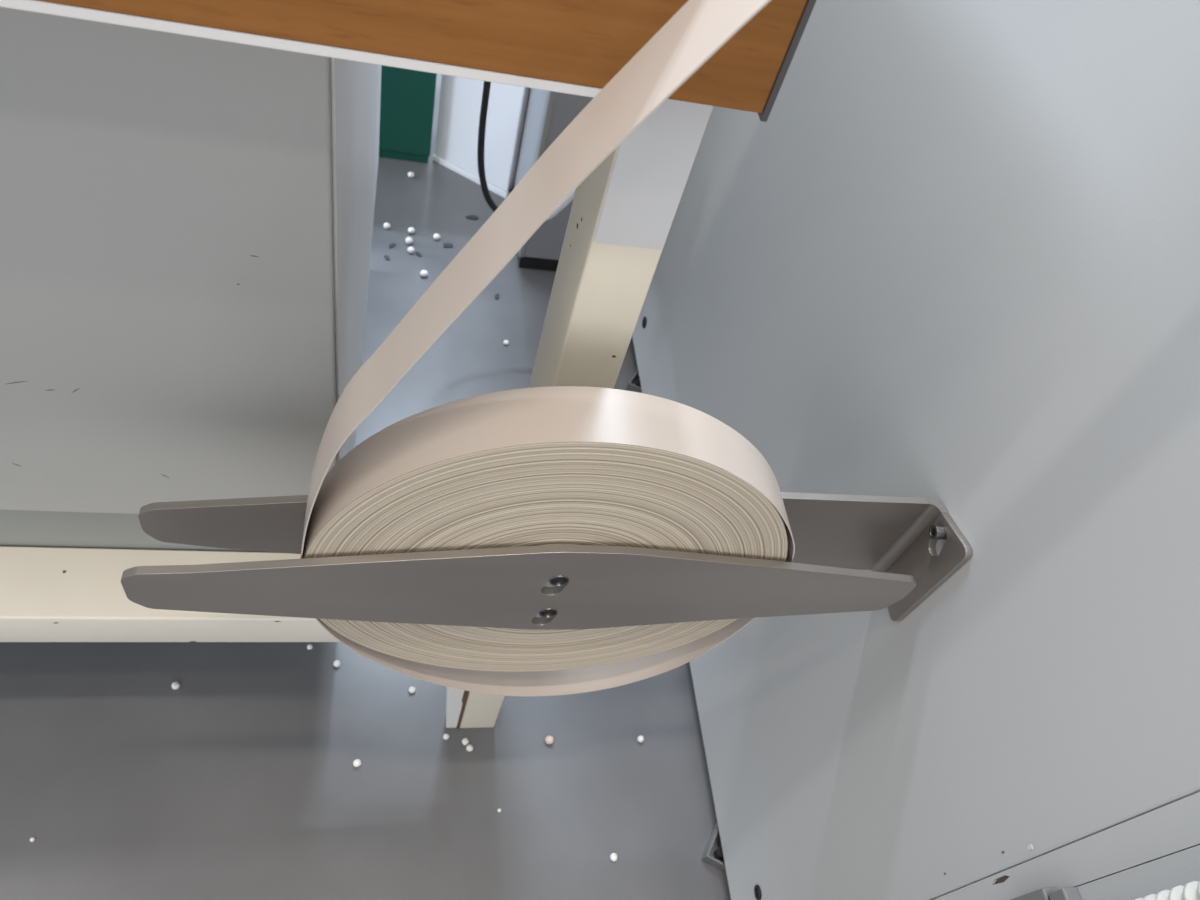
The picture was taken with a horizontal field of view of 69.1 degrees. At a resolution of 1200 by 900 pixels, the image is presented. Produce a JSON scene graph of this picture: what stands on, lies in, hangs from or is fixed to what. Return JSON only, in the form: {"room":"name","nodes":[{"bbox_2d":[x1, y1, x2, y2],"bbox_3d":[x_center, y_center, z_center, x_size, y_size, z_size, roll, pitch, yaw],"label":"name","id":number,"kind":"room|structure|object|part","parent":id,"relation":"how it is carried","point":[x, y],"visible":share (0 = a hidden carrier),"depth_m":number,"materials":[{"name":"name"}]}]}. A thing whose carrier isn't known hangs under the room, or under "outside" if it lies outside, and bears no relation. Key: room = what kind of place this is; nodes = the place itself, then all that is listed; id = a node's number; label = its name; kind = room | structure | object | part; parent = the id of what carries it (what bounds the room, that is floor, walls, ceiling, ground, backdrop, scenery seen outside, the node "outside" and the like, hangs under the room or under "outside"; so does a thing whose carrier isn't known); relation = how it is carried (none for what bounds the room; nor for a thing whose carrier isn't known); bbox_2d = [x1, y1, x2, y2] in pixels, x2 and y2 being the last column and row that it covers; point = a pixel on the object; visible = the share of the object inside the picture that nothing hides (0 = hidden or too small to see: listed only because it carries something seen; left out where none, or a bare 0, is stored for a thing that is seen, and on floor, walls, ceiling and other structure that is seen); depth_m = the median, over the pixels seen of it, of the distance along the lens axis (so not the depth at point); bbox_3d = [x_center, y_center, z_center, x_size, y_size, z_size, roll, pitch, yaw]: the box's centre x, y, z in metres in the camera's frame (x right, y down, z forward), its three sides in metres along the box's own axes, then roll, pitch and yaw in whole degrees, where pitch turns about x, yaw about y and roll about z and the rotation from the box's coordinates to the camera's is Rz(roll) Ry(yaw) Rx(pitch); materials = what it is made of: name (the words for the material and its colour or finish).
{"room":"workspace","nodes":[
{"label":"workspace","id":0,"kind":"room"},
{"bbox_2d":[0,74,730,899],"bbox_3d":[-1.020,-0.561,1.671,9.920,0.031,8.060,3,52,-14],"label":"floor","id":1,"kind":"structure","parent":0,"point":[240,780],"depth_m":1.10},
{"bbox_2d":[171,682,179,688],"bbox_3d":[-0.539,0.299,1.106,0.010,0.008,0.010,3,52,-14],"label":"bead","id":2,"kind":"object","parent":1,"relation":"on","point":[175,685],"visible":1,"depth_m":1.10,"materials":[{"name":"white plastic"}]},
{"bbox_2d":[0,546,468,727],"bbox_3d":[-0.873,0.205,0.882,1.478,0.317,0.078,3,52,-14],"label":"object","id":3,"kind":"object","parent":1,"relation":"on","point":[48,594],"visible":0.48,"depth_m":0.85,"materials":[{"name":"paint"}]},
{"bbox_3d":[-0.845,0.126,0.781,1.474,0.053,0.078,3,52,-14],"label":"rail","id":4,"kind":"part","parent":3,"relation":"part of","materials":[{"name":"paint"}]},
{"bbox_3d":[-0.179,0.282,1.056,0.034,0.261,0.018,3,52,-14],"label":"leg","id":5,"kind":"part","parent":3,"relation":"part of","materials":[{"name":"white paint"}]},
{"bbox_2d":[333,660,340,666],"bbox_3d":[-0.353,0.287,1.169,0.009,0.008,0.009,3,52,-14],"label":"bead","id":6,"kind":"object","parent":1,"relation":"on","point":[337,663],"visible":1,"depth_m":1.17,"materials":[{"name":"white plastic"}]},
{"bbox_2d":[353,759,360,766],"bbox_3d":[-0.306,0.395,1.098,0.010,0.008,0.010,3,52,-14],"label":"bead","id":7,"kind":"object","parent":1,"relation":"on","point":[357,762],"visible":1,"depth_m":1.09,"materials":[{"name":"white plastic"}]},
{"bbox_2d":[383,223,389,228],"bbox_3d":[-0.422,-0.444,1.723,0.013,0.012,0.014,3,52,-14],"label":"bead","id":8,"kind":"object","parent":1,"relation":"on","point":[386,225],"visible":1,"depth_m":1.72,"materials":[{"name":"white plastic"}]},
{"bbox_2d":[379,65,436,162],"bbox_3d":[-0.474,-0.964,1.678,0.337,0.686,0.332,3,52,-14],"label":"base cabinet","id":9,"kind":"object","parent":1,"relation":"on","point":[407,99],"visible":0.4,"depth_m":1.78,"materials":[{"name":"green"}]},
{"bbox_2d":[0,0,816,727],"bbox_3d":[-0.796,-0.177,0.728,1.573,1.048,0.544,3,52,-14],"label":"workbench","id":10,"kind":"object","parent":1,"relation":"on","point":[621,217],"visible":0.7,"depth_m":0.41,"materials":[{"name":"brown wood"}]},
{"bbox_2d":[0,7,380,552],"bbox_3d":[-0.912,-0.417,0.857,1.323,0.722,0.915,3,52,-14],"label":"panel","id":11,"kind":"object","parent":10,"relation":"attached to","point":[186,222],"visible":0.73,"depth_m":0.60,"materials":[{"name":"paint"}]},
{"bbox_3d":[-0.272,-0.388,1.018,0.002,0.722,0.901,3,52,-14],"label":"panel","id":12,"kind":"part","parent":11,"relation":"part of","materials":[{"name":"white paint"}]},
{"bbox_3d":[-0.055,0.033,0.792,0.046,1.022,0.074,3,52,-14],"label":"leg","id":13,"kind":"part","parent":10,"relation":"part of","materials":[{"name":"beige paint"}]},
{"bbox_3d":[0.030,-0.159,0.489,0.044,0.112,0.002,3,52,-14],"label":"plate","id":14,"kind":"part","parent":10,"relation":"part of","materials":[{"name":"paint"}]},
{"bbox_2d":[405,237,412,243],"bbox_3d":[-0.375,-0.412,1.711,0.015,0.012,0.016,3,52,-14],"label":"bead","id":15,"kind":"object","parent":1,"relation":"on","point":[409,240],"visible":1,"depth_m":1.71,"materials":[{"name":"white plastic"}]},
{"bbox_2d":[408,172,413,177],"bbox_3d":[-0.399,-0.581,1.838,0.014,0.011,0.014,3,52,-14],"label":"bead","id":16,"kind":"object","parent":1,"relation":"on","point":[410,174],"visible":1,"depth_m":1.83,"materials":[{"name":"white plastic"}]},
{"bbox_2d":[408,227,414,233],"bbox_3d":[-0.375,-0.436,1.730,0.014,0.012,0.014,3,52,-14],"label":"bead","id":17,"kind":"object","parent":1,"relation":"on","point":[411,230],"visible":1,"depth_m":1.73,"materials":[{"name":"white plastic"}]},
{"bbox_2d":[408,247,414,252],"bbox_3d":[-0.368,-0.390,1.696,0.013,0.012,0.015,3,52,-14],"label":"bead","id":18,"kind":"object","parent":1,"relation":"on","point":[410,249],"visible":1,"depth_m":1.69,"materials":[{"name":"white plastic"}]},
{"bbox_2d":[408,686,415,692],"bbox_3d":[-0.253,0.322,1.170,0.010,0.008,0.010,3,52,-14],"label":"bead","id":19,"kind":"object","parent":1,"relation":"on","point":[412,689],"visible":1,"depth_m":1.17,"materials":[{"name":"white plastic"}]},
{"bbox_2d":[420,270,427,276],"bbox_3d":[-0.336,-0.338,1.664,0.014,0.012,0.014,3,52,-14],"label":"bead","id":20,"kind":"object","parent":1,"relation":"on","point":[424,273],"visible":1,"depth_m":1.66,"materials":[{"name":"white plastic"}]},
{"bbox_2d":[433,234,439,239],"bbox_3d":[-0.326,-0.426,1.737,0.014,0.011,0.014,3,52,-14],"label":"bead","id":21,"kind":"object","parent":1,"relation":"on","point":[436,236],"visible":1,"depth_m":1.73,"materials":[{"name":"white plastic"}]},
{"bbox_2d":[443,243,452,247],"bbox_3d":[-0.303,-0.408,1.735,0.019,0.002,0.011,-5,54,-19],"label":"chip","id":22,"kind":"object","parent":1,"relation":"on","point":[446,245],"visible":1,"depth_m":1.73,"materials":[{"name":"grey plastic"}]},
{"bbox_2d":[462,738,468,744],"bbox_3d":[-0.177,0.383,1.144,0.009,0.008,0.009,-19,60,-28],"label":"bead","id":23,"kind":"object","parent":1,"relation":"on","point":[465,741],"visible":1,"depth_m":1.14,"materials":[{"name":"white plastic"}]},
{"bbox_2d":[466,744,472,750],"bbox_3d":[-0.171,0.390,1.140,0.009,0.008,0.009,3,52,-14],"label":"bead","id":24,"kind":"object","parent":1,"relation":"on","point":[469,747],"visible":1,"depth_m":1.14,"materials":[{"name":"white plastic"}]},
{"bbox_2d":[465,215,477,219],"bbox_3d":[-0.266,-0.483,1.805,0.027,0.002,0.014,3,52,-14],"label":"chip","id":25,"kind":"object","parent":1,"relation":"on","point":[472,217],"visible":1,"depth_m":1.80,"materials":[{"name":"grey plastic"}]},
{"bbox_2d":[433,75,529,197],"bbox_3d":[-0.132,-0.900,1.706,0.189,0.717,0.314,30,51,8],"label":"base cabinet","id":26,"kind":"object","parent":1,"relation":"on","point":[460,98],"visible":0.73,"depth_m":1.79,"materials":[{"name":"white"}]},
{"bbox_2d":[545,735,553,743],"bbox_3d":[-0.068,0.389,1.169,0.012,0.010,0.012,3,52,-14],"label":"bead","id":27,"kind":"object","parent":1,"relation":"on","point":[549,739],"visible":1,"depth_m":1.17,"materials":[{"name":"beige plastic"}]},
{"bbox_2d":[513,88,592,270],"bbox_3d":[0.173,-1.055,1.107,0.288,1.957,0.285,3,52,-14],"label":"pillar","id":28,"kind":"structure","parent":1,"relation":"on","point":[548,114],"depth_m":1.65,"materials":[{"name":"grey metal"}]},
{"bbox_2d":[610,853,616,860],"bbox_3d":[0.017,0.513,1.097,0.010,0.009,0.010,3,52,-14],"label":"bead","id":29,"kind":"object","parent":1,"relation":"on","point":[613,856],"visible":1,"depth_m":1.09,"materials":[{"name":"white plastic"}]},
{"bbox_2d":[637,735,643,741],"bbox_3d":[0.056,0.398,1.199,0.010,0.008,0.009,3,52,-14],"label":"bead","id":30,"kind":"object","parent":1,"relation":"on","point":[640,738],"visible":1,"depth_m":1.20,"materials":[{"name":"white plastic"}]},
{"bbox_2d":[626,0,1199,899],"bbox_3d":[0.584,-0.159,0.902,0.703,1.366,1.333,3,52,-14],"label":"wall","id":31,"kind":"structure","parent":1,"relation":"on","point":[953,260],"depth_m":0.68,"materials":[{"name":"paint"}]},
{"bbox_2d":[121,492,972,629],"bbox_3d":[-0.023,0.081,0.659,0.607,0.125,0.064,3,52,-14],"label":"holder","id":32,"kind":"object","parent":31,"relation":"attached to","point":[837,538],"visible":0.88,"depth_m":0.64,"materials":[{"name":"metal"}]},
{"bbox_3d":[-0.033,0.103,0.641,0.577,0.118,0.006,3,52,-14],"label":"plate","id":33,"kind":"part","parent":32,"relation":"part of","materials":[{"name":"metal"}]},
{"bbox_3d":[-0.034,0.060,0.679,0.593,0.115,0.006,3,52,-14],"label":"plate","id":34,"kind":"part","parent":32,"relation":"part of","materials":[{"name":"metal"}]},
{"bbox_2d":[300,0,794,695],"bbox_3d":[0.019,-0.064,0.475,0.364,0.917,0.044,3,52,-14],"label":"coil","id":35,"kind":"object","parent":32,"relation":"attached to","point":[551,465],"visible":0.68,"depth_m":0.55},
{"bbox_2d":[545,189,575,220],"bbox_3d":[-0.005,-0.499,1.306,0.137,0.410,0.015,3,52,-14],"label":"hose","id":36,"kind":"object","parent":31,"relation":"attached to","point":[570,197],"visible":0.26,"depth_m":1.42,"materials":[{"name":"white plastic"}]},
{"bbox_2d":[1011,887,1081,899],"bbox_3d":[0.294,0.304,0.569,0.012,0.057,0.030,3,52,-14],"label":"clamp","id":37,"kind":"object","parent":31,"relation":"attached to","point":[1051,893],"visible":1,"depth_m":0.56,"materials":[{"name":"grey metal"}]},
{"bbox_3d":[0.329,0.291,0.458,0.003,1.342,0.140,3,52,-14],"label":"trim","id":38,"kind":"part","parent":31,"relation":"part of","materials":[{"name":"paint"}]},
{"bbox_2d":[1135,881,1199,899],"bbox_3d":[0.307,0.261,0.490,0.023,1.302,0.024,29,51,7],"label":"corrugated hose","id":39,"kind":"object","parent":31,"relation":"attached to","point":[1191,890],"visible":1,"depth_m":0.46,"materials":[{"name":"white plastic"}]},
{"bbox_2d":[477,81,497,211],"bbox_3d":[-0.123,-0.509,1.274,0.102,0.425,0.010,3,52,-14],"label":"cable","id":40,"kind":"object","parent":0,"point":[486,86],"visible":0.6,"depth_m":1.32,"materials":[{"name":"black rubber"}]}
]}

